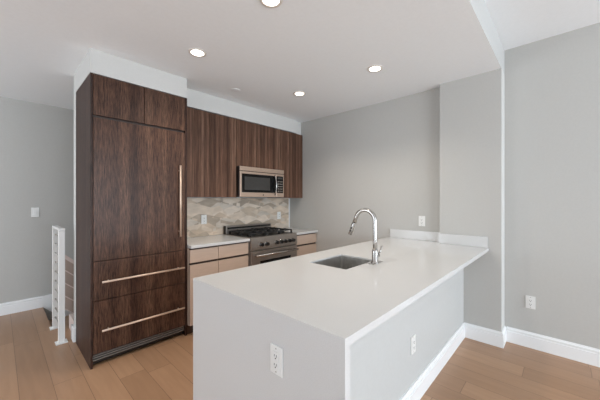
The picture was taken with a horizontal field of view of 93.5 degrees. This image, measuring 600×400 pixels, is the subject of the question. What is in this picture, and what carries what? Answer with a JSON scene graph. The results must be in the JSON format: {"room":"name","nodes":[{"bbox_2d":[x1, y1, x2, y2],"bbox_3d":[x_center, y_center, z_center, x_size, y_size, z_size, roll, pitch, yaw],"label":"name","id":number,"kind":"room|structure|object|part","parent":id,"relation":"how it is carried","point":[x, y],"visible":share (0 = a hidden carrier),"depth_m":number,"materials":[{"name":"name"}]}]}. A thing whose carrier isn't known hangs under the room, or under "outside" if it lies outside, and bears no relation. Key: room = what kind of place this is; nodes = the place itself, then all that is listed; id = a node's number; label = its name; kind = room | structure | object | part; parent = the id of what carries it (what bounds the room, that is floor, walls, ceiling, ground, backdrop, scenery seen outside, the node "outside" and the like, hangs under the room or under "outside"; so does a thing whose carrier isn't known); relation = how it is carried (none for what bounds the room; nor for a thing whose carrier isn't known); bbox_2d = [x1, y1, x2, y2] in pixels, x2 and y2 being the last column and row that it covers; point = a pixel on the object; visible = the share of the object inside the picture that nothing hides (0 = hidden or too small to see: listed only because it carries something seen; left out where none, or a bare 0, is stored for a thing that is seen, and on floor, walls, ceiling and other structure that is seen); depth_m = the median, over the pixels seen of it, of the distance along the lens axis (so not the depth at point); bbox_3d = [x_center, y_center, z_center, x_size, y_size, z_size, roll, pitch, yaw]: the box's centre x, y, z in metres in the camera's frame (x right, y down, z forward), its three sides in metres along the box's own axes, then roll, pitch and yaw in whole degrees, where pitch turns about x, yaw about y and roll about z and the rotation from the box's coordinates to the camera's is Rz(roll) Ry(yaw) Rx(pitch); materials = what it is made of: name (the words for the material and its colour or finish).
{"room":"kitchen","nodes":[
{"label":"kitchen","id":0,"kind":"room"},
{"bbox_2d":[0,97,73,319],"bbox_3d":[-3.703,1.272,3.295,0.150,4.996,7.050,0,0,43],"label":"wall","id":1,"kind":"structure","parent":0,"point":[37,140],"depth_m":3.55,"materials":[{"name":"grey paint"}]},
{"bbox_2d":[0,296,42,315],"bbox_3d":[-4.619,1.299,2.194,0.017,0.142,3.890,0,0,43],"label":"baseboard","id":2,"kind":"structure","parent":1,"relation":"attached to","point":[6,308],"depth_m":3.47,"materials":[{"name":"white paint"}]},
{"bbox_2d":[31,207,38,216],"bbox_3d":[-3.341,0.155,3.563,0.010,0.120,0.072,0,0,43],"label":"light switch","id":3,"kind":"object","parent":1,"relation":"attached to","point":[34,211],"visible":1,"depth_m":3.56,"materials":[{"name":"white plastic"}]},
{"bbox_2d":[43,294,70,315],"bbox_3d":[-2.552,2.399,4.403,0.016,2.342,2.160,0,0,43],"label":"trim","id":4,"kind":"structure","parent":1,"relation":"attached to","point":[47,299],"depth_m":3.65,"materials":[{"name":"white paint"}]},
{"bbox_2d":[74,75,258,326],"bbox_3d":[-1.213,0.072,3.738,0.220,2.596,2.780,0,0,43],"label":"wall","id":5,"kind":"structure","parent":0,"point":[74,75],"depth_m":2.77,"materials":[{"name":"white paint"}]},
{"bbox_2d":[71,324,75,342],"bbox_3d":[-2.213,1.299,2.757,0.120,0.142,0.020,0,0,43],"label":"baseboard","id":6,"kind":"structure","parent":5,"relation":"attached to","point":[73,328],"depth_m":2.72,"materials":[{"name":"white paint"}]},
{"bbox_2d":[75,48,300,134],"bbox_3d":[-0.972,-1.129,3.509,0.635,0.194,2.784,0,0,43],"label":"soffit","id":7,"kind":"structure","parent":5,"relation":"attached to","point":[96,62],"depth_m":2.73,"materials":[{"name":"white paint"}]},
{"bbox_2d":[187,107,235,196],"bbox_3d":[-1.167,-0.530,3.397,0.303,0.996,0.742,0,0,43],"label":"upper cabinet","id":8,"kind":"object","parent":5,"relation":"attached to","point":[211,137],"visible":0.77,"depth_m":3.31,"materials":[{"name":"brown wood"}]},
{"bbox_3d":[-1.190,-0.527,3.165,0.020,0.990,0.369,0,0,43],"label":"door","id":9,"kind":"part","parent":8,"relation":"part of","materials":[{"name":"brown wood"}]},
{"bbox_3d":[-0.937,-0.527,3.436,0.020,0.990,0.369,0,0,43],"label":"door","id":10,"kind":"part","parent":8,"relation":"part of","materials":[{"name":"brown wood"}]},
{"bbox_2d":[187,198,289,237],"bbox_3d":[-0.852,0.213,3.948,0.020,0.482,1.976,0,0,43],"label":"backsplash","id":11,"kind":"structure","parent":5,"relation":"attached to","point":[220,212],"depth_m":3.86,"materials":[{"name":"tile"}]},
{"bbox_2d":[201,215,206,223],"bbox_3d":[-1.206,0.245,3.549,0.010,0.116,0.072,0,0,43],"label":"wall outlet","id":12,"kind":"object","parent":11,"relation":"attached to","point":[203,217],"visible":1,"depth_m":3.55,"materials":[{"name":"white plastic"}]},
{"bbox_2d":[236,119,280,169],"bbox_3d":[-0.652,-0.729,3.947,0.303,0.598,0.760,0,0,43],"label":"upper cabinet","id":13,"kind":"object","parent":5,"relation":"attached to","point":[258,146],"visible":0.63,"depth_m":3.81,"materials":[{"name":"brown wood"}]},
{"bbox_3d":[-0.679,-0.726,3.712,0.020,0.592,0.378,0,0,43],"label":"door","id":14,"kind":"part","parent":13,"relation":"part of","materials":[{"name":"brown wood"}]},
{"bbox_2d":[236,166,283,197],"bbox_3d":[-0.598,-0.232,3.897,0.401,0.390,0.756,0,0,43],"label":"microwave","id":15,"kind":"object","parent":13,"relation":"attached to","point":[250,181],"visible":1,"depth_m":3.74,"materials":[{"name":"silver metal"}]},
{"bbox_3d":[-0.547,-0.202,3.748,0.021,0.324,0.604,0,0,43],"label":"door","id":16,"kind":"part","parent":15,"relation":"part of","materials":[{"name":"silver metal"}]},
{"bbox_3d":[-0.533,-0.216,3.745,0.003,0.237,0.570,0,0,43],"label":"door glass","id":17,"kind":"part","parent":15,"relation":"part of","materials":[{"name":"black glass"}]},
{"bbox_3d":[-0.496,-0.399,3.802,0.021,0.054,0.752,0,0,43],"label":"vent panel","id":18,"kind":"part","parent":15,"relation":"part of","materials":[{"name":"silver metal"}]},
{"bbox_3d":[-0.289,-0.202,4.024,0.021,0.324,0.144,0,0,43],"label":"control panel","id":19,"kind":"part","parent":15,"relation":"part of","materials":[{"name":"silver metal"}]},
{"bbox_3d":[-0.419,-0.726,3.989,0.020,0.592,0.378,0,0,43],"label":"door","id":20,"kind":"part","parent":13,"relation":"part of","materials":[{"name":"brown wood"}]},
{"bbox_2d":[276,130,302,197],"bbox_3d":[-0.230,-0.530,4.398,0.303,0.996,0.470,0,0,43],"label":"upper cabinet","id":21,"kind":"object","parent":5,"relation":"attached to","point":[291,143],"visible":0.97,"depth_m":4.30,"materials":[{"name":"brown wood"}]},
{"bbox_2d":[0,0,503,122],"bbox_3d":[-1.999,-1.376,1.857,4.603,0.300,7.280,0,0,43],"label":"ceiling","id":22,"kind":"structure","parent":0,"point":[324,50],"depth_m":2.23,"materials":[{"name":"paint"}]},
{"bbox_2d":[188,48,206,56],"bbox_3d":[-0.852,-1.222,2.347,0.144,0.007,0.144,0,0,43],"label":"recessed light","id":23,"kind":"object","parent":22,"relation":"in","point":[196,52],"visible":1,"depth_m":2.34,"materials":[{"name":"beige"}]},
{"bbox_2d":[260,0,282,7],"bbox_3d":[-0.177,-1.222,1.728,0.144,0.007,0.144,0,0,43],"label":"recessed light","id":24,"kind":"object","parent":22,"relation":"in","point":[267,3],"visible":1,"depth_m":1.75,"materials":[{"name":"beige"}]},
{"bbox_2d":[293,91,305,95],"bbox_3d":[-0.006,-1.222,3.251,0.144,0.007,0.144,0,0,43],"label":"recessed light","id":25,"kind":"object","parent":22,"relation":"in","point":[297,93],"visible":1,"depth_m":3.24,"materials":[{"name":"beige"}]},
{"bbox_2d":[367,65,382,71],"bbox_3d":[0.699,-1.222,2.633,0.144,0.007,0.144,0,0,43],"label":"recessed light","id":26,"kind":"object","parent":22,"relation":"in","point":[374,68],"visible":1,"depth_m":2.63,"materials":[{"name":"beige"}]},
{"bbox_2d":[0,307,599,399],"bbox_3d":[0.020,1.470,-0.067,10.180,0.200,7.230,0,0,43],"label":"floor","id":27,"kind":"structure","parent":0,"point":[32,366],"depth_m":2.27,"materials":[{"name":"brown wood"}]},
{"bbox_2d":[49,225,67,345],"bbox_3d":[-2.458,0.821,2.872,0.545,1.098,0.093,0,0,43],"label":"cable railing","id":28,"kind":"object","parent":27,"relation":"on","point":[58,232],"visible":1,"depth_m":2.71,"materials":[{"name":"white metal"}]},
{"bbox_3d":[-2.624,0.829,3.029,0.048,1.067,0.048,0,0,43],"label":"post","id":29,"kind":"part","parent":28,"relation":"part of","materials":[{"name":"white metal"}]},
{"bbox_3d":[-2.460,0.283,2.874,0.500,0.022,0.046,0,0,43],"label":"rail","id":30,"kind":"part","parent":28,"relation":"part of","materials":[{"name":"white metal"}]},
{"bbox_3d":[-2.293,0.829,2.715,0.048,1.067,0.048,0,0,43],"label":"post","id":31,"kind":"part","parent":28,"relation":"part of","materials":[{"name":"white metal"}]},
{"bbox_3d":[-2.293,1.365,2.715,0.090,0.009,0.090,0,0,43],"label":"plate","id":32,"kind":"part","parent":28,"relation":"part of","materials":[{"name":"white metal"}]},
{"bbox_2d":[69,313,73,329],"bbox_3d":[-2.332,1.295,2.948,0.315,0.150,0.083,0,0,43],"label":"curb","id":33,"kind":"object","parent":27,"relation":"on","point":[71,316],"visible":0.24,"depth_m":2.96,"materials":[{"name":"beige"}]},
{"bbox_2d":[76,72,186,369],"bbox_3d":[-1.630,0.170,2.770,0.674,2.400,0.800,0,0,43],"label":"refrigerator","id":34,"kind":"object","parent":27,"relation":"on","point":[131,139],"visible":1,"depth_m":2.51,"materials":[{"name":"brown wood"}]},
{"bbox_3d":[-1.914,0.170,2.499,0.630,2.400,0.016,0,0,43],"label":"panel","id":35,"kind":"part","parent":34,"relation":"part of","materials":[{"name":"brown wood"}]},
{"bbox_3d":[-1.557,-0.861,2.440,0.024,0.330,0.380,0,0,43],"label":"cabinet door","id":36,"kind":"part","parent":34,"relation":"part of","materials":[{"name":"brown wood"}]},
{"bbox_3d":[-1.428,-0.086,2.578,0.024,1.177,0.758,0,0,43],"label":"refrigerator door","id":37,"kind":"part","parent":34,"relation":"part of","materials":[{"name":"brown wood"}]},
{"bbox_3d":[-1.428,1.046,2.578,0.024,0.428,0.758,0,0,43],"label":"freezer drawer","id":38,"kind":"part","parent":34,"relation":"part of","materials":[{"name":"brown wood"}]},
{"bbox_3d":[-1.428,0.667,2.578,0.024,0.320,0.758,0,0,43],"label":"freezer drawer","id":39,"kind":"part","parent":34,"relation":"part of","materials":[{"name":"brown wood"}]},
{"bbox_3d":[-1.392,1.072,2.567,0.048,0.017,0.685,0,0,43],"label":"handle","id":40,"kind":"part","parent":34,"relation":"part of","materials":[{"name":"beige metal"}]},
{"bbox_3d":[-1.392,0.673,2.567,0.048,0.017,0.685,0,0,43],"label":"handle","id":41,"kind":"part","parent":34,"relation":"part of","materials":[{"name":"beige metal"}]},
{"bbox_3d":[-1.297,-0.861,2.718,0.024,0.330,0.374,0,0,43],"label":"cabinet door","id":42,"kind":"part","parent":34,"relation":"part of","materials":[{"name":"brown wood"}]},
{"bbox_3d":[-1.185,0.010,2.788,0.048,0.700,0.017,0,0,43],"label":"handle","id":43,"kind":"part","parent":34,"relation":"part of","materials":[{"name":"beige metal"}]},
{"bbox_3d":[-1.345,0.170,3.037,0.535,2.400,0.020,0,0,43],"label":"panel","id":44,"kind":"part","parent":34,"relation":"part of","materials":[{"name":"brown wood"}]},
{"bbox_2d":[187,246,217,333],"bbox_3d":[-1.205,0.930,3.143,0.584,0.880,0.318,0,0,43],"label":"base cabinet","id":45,"kind":"object","parent":27,"relation":"on","point":[202,261],"visible":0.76,"depth_m":2.89,"materials":[{"name":"beige paint"}]},
{"bbox_3d":[-0.999,0.570,2.950,0.020,0.131,0.315,0,0,43],"label":"drawer","id":46,"kind":"part","parent":45,"relation":"part of","materials":[{"name":"beige paint"}]},
{"bbox_3d":[-0.999,0.962,2.950,0.020,0.607,0.315,0,0,43],"label":"door","id":47,"kind":"part","parent":45,"relation":"part of","materials":[{"name":"beige paint"}]},
{"bbox_2d":[217,242,247,272],"bbox_3d":[-0.959,0.930,3.406,0.584,0.880,0.398,0,0,43],"label":"base cabinet","id":48,"kind":"object","parent":27,"relation":"on","point":[232,256],"visible":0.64,"depth_m":3.19,"materials":[{"name":"beige paint"}]},
{"bbox_2d":[187,234,249,248],"bbox_3d":[-1.060,0.471,3.284,0.616,0.030,0.722,0,0,43],"label":"countertop","id":49,"kind":"structure","parent":48,"relation":"on","point":[212,240],"depth_m":3.18,"materials":[{"name":"white stone"}]},
{"bbox_3d":[-0.753,0.570,3.213,0.020,0.131,0.395,0,0,43],"label":"drawer","id":50,"kind":"part","parent":48,"relation":"part of","materials":[{"name":"beige paint"}]},
{"bbox_3d":[-0.753,0.962,3.213,0.020,0.607,0.395,0,0,43],"label":"door","id":51,"kind":"part","parent":48,"relation":"part of","materials":[{"name":"beige paint"}]},
{"bbox_2d":[224,222,298,265],"bbox_3d":[-0.503,0.856,3.799,0.674,1.028,0.781,0,0,43],"label":"gas range","id":52,"kind":"object","parent":27,"relation":"on","point":[267,243],"visible":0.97,"depth_m":3.64,"materials":[{"name":"silver metal"}]},
{"bbox_2d":[224,231,294,238],"bbox_3d":[-0.531,0.461,3.826,0.595,0.017,0.780,0,0,43],"label":"cooktop","id":53,"kind":"object","parent":52,"relation":"in","point":[282,234],"depth_m":3.67,"materials":[{"name":"black metal"}]},
{"bbox_3d":[-0.318,0.873,3.626,0.036,0.515,0.772,0,0,43],"label":"oven door","id":54,"kind":"part","parent":52,"relation":"part of","materials":[{"name":"silver metal"}]},
{"bbox_3d":[-0.317,0.531,3.625,0.038,0.147,0.780,0,0,43],"label":"control panel","id":55,"kind":"part","parent":52,"relation":"part of","materials":[{"name":"silver metal"}]},
{"bbox_3d":[-0.282,0.665,3.592,0.069,0.028,0.700,0,0,43],"label":"handle","id":56,"kind":"part","parent":52,"relation":"part of","materials":[{"name":"silver metal"}]},
{"bbox_2d":[296,233,315,255],"bbox_3d":[-0.121,0.930,4.302,0.584,0.880,0.460,0,0,43],"label":"base cabinet","id":57,"kind":"object","parent":27,"relation":"on","point":[306,244],"visible":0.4,"depth_m":4.10,"materials":[{"name":"beige paint"}]},
{"bbox_2d":[279,228,317,234],"bbox_3d":[-0.114,0.471,4.294,0.616,0.030,0.462,0,0,43],"label":"countertop","id":58,"kind":"structure","parent":57,"relation":"on","point":[298,231],"depth_m":4.21,"materials":[{"name":"white stone"}]},
{"bbox_3d":[0.085,0.570,4.109,0.020,0.131,0.457,0,0,43],"label":"drawer","id":59,"kind":"part","parent":57,"relation":"part of","materials":[{"name":"beige paint"}]},
{"bbox_3d":[0.085,0.962,4.109,0.020,0.607,0.457,0,0,43],"label":"door","id":60,"kind":"part","parent":57,"relation":"part of","materials":[{"name":"beige paint"}]},
{"bbox_2d":[289,88,439,251],"bbox_3d":[0.699,0.072,4.051,2.585,2.596,0.290,0,0,43],"label":"wall","id":61,"kind":"structure","parent":0,"point":[383,158],"depth_m":3.64,"materials":[{"name":"grey paint"}]},
{"bbox_2d":[419,216,424,225],"bbox_3d":[1.383,0.240,3.205,0.072,0.116,0.010,0,0,43],"label":"wall outlet","id":62,"kind":"object","parent":61,"relation":"attached to","point":[421,218],"visible":1,"depth_m":3.20,"materials":[{"name":"white plastic"}]},
{"bbox_2d":[350,268,463,399],"bbox_3d":[0.785,0.928,2.009,0.120,0.884,2.393,0,0,43],"label":"wall","id":63,"kind":"structure","parent":0,"point":[383,366],"depth_m":1.79,"materials":[{"name":"paint"}]},
{"bbox_2d":[411,334,415,354],"bbox_3d":[0.757,0.965,1.884,0.010,0.116,0.072,0,0,43],"label":"wall outlet","id":64,"kind":"object","parent":63,"relation":"attached to","point":[413,338],"visible":1,"depth_m":1.87,"materials":[{"name":"white plastic"}]},
{"bbox_2d":[400,323,464,399],"bbox_3d":[0.829,1.299,1.956,0.017,0.142,2.374,0,0,43],"label":"baseboard","id":65,"kind":"structure","parent":63,"relation":"attached to","point":[425,379],"depth_m":2.15,"materials":[{"name":"white paint"}]},
{"bbox_2d":[440,68,503,331],"bbox_3d":[1.809,0.072,2.950,0.538,2.596,0.380,0,0,43],"label":"wall column","id":66,"kind":"structure","parent":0,"point":[472,107],"depth_m":2.77,"materials":[{"name":"grey paint"}]},
{"bbox_2d":[464,322,500,347],"bbox_3d":[1.757,1.299,2.727,0.308,0.142,0.017,0,0,43],"label":"baseboard","id":67,"kind":"structure","parent":66,"relation":"attached to","point":[478,333],"depth_m":2.71,"materials":[{"name":"white paint"}]},
{"bbox_2d":[484,0,599,50],"bbox_3d":[1.717,-1.510,-1.621,5.577,0.100,7.280,0,0,43],"label":"ceiling","id":68,"kind":"structure","parent":0,"point":[517,23],"depth_m":2.27,"materials":[{"name":"paint"}]},
{"bbox_2d":[504,23,599,348],"bbox_3d":[4.102,-0.045,0.927,5.577,2.830,0.200,0,0,43],"label":"wall","id":69,"kind":"structure","parent":0,"point":[552,84],"depth_m":2.52,"materials":[{"name":"grey paint"}]},
{"bbox_2d":[501,326,505,347],"bbox_3d":[1.937,1.299,2.682,0.017,0.142,0.197,0,0,43],"label":"baseboard","id":70,"kind":"structure","parent":69,"relation":"attached to","point":[503,333],"depth_m":2.62,"materials":[{"name":"white paint"}]},
{"bbox_2d":[525,295,534,308],"bbox_3d":[2.138,0.950,2.621,0.072,0.116,0.010,0,0,43],"label":"wall outlet","id":71,"kind":"object","parent":69,"relation":"attached to","point":[529,300],"visible":1,"depth_m":2.62,"materials":[{"name":"white plastic"}]},
{"bbox_2d":[528,298,532,306],"bbox_3d":[2.136,0.950,2.619,0.034,0.070,0.003,0,0,43],"label":"receptacle","id":72,"kind":"object","parent":71,"relation":"attached to","point":[530,300],"depth_m":2.62,"materials":[{"name":"white plastic"}]},
{"bbox_2d":[506,326,599,366],"bbox_3d":[3.979,1.299,0.893,5.410,0.142,0.017,0,0,43],"label":"baseboard","id":73,"kind":"structure","parent":69,"relation":"attached to","point":[573,351],"depth_m":2.50,"materials":[{"name":"white paint"}]},
{"bbox_3d":[0.517,0.929,2.322,0.695,0.882,2.478,0,0,43],"label":"cabinet","id":74,"kind":"object","parent":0,"visible":0},
{"bbox_2d":[193,229,488,399],"bbox_3d":[0.620,0.861,2.204,1.057,1.018,2.511,0,0,43],"label":"countertop","id":75,"kind":"structure","parent":74,"relation":"on","point":[313,312],"depth_m":1.39,"materials":[{"name":"white stone"}]},
{"bbox_3d":[-0.228,0.913,1.298,1.057,0.914,0.030,0,0,43],"label":"waterfall panel","id":76,"kind":"part","parent":75,"relation":"part of","materials":[{"name":"white stone"}]},
{"bbox_2d":[270,343,282,377],"bbox_3d":[-0.097,0.651,1.148,0.072,0.116,0.010,0,0,43],"label":"wall outlet","id":77,"kind":"object","parent":75,"relation":"attached to","point":[276,353],"visible":1,"depth_m":1.14,"materials":[{"name":"white plastic"}]},
{"bbox_2d":[273,351,278,370],"bbox_3d":[-0.099,0.651,1.146,0.034,0.070,0.003,0,0,43],"label":"receptacle","id":78,"kind":"object","parent":77,"relation":"attached to","point":[275,353],"depth_m":1.14,"materials":[{"name":"white plastic"}]},
{"bbox_2d":[314,256,370,269],"bbox_3d":[0.323,0.569,2.109,0.316,0.204,0.404,0,0,43],"label":"sink","id":79,"kind":"object","parent":75,"relation":"in","point":[342,262],"visible":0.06,"depth_m":2.29,"materials":[{"name":"metal"}]},
{"bbox_2d":[348,208,382,264],"bbox_3d":[0.473,0.258,2.116,0.254,0.396,0.150,0,0,43],"label":"kitchen faucet","id":80,"kind":"object","parent":75,"relation":"on","point":[375,254],"visible":1,"depth_m":2.04,"materials":[{"name":"silver metal"}]},
{"bbox_3d":[0.481,0.218,2.108,0.203,0.315,0.031,0,0,43],"label":"spout","id":81,"kind":"part","parent":80,"relation":"part of","materials":[{"name":"silver metal"}]},
{"bbox_3d":[-1.780,2.670,4.193,1.430,2.200,3.110,0,0,43],"label":"wall","id":82,"kind":"structure","parent":0,"visible":0},
{"bbox_2d":[49,316,70,330],"bbox_3d":[-2.150,2.180,3.864,1.300,1.260,1.920,0,0,43],"label":"staircase","id":83,"kind":"structure","parent":82,"relation":"attached to","point":[66,317],"depth_m":3.60,"materials":[{"name":"brown wood"}]},
{"bbox_2d":[65,255,73,312],"bbox_3d":[-2.170,1.373,3.432,0.060,1.652,1.155,0,0,43],"label":"guard","id":84,"kind":"object","parent":83,"relation":"on","point":[69,263],"visible":0.02,"depth_m":3.07,"materials":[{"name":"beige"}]},
{"bbox_3d":[-2.170,1.101,3.432,0.060,1.108,1.155,0,0,43],"label":"cap rail","id":85,"kind":"part","parent":84,"relation":"part of","materials":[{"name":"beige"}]}
]}

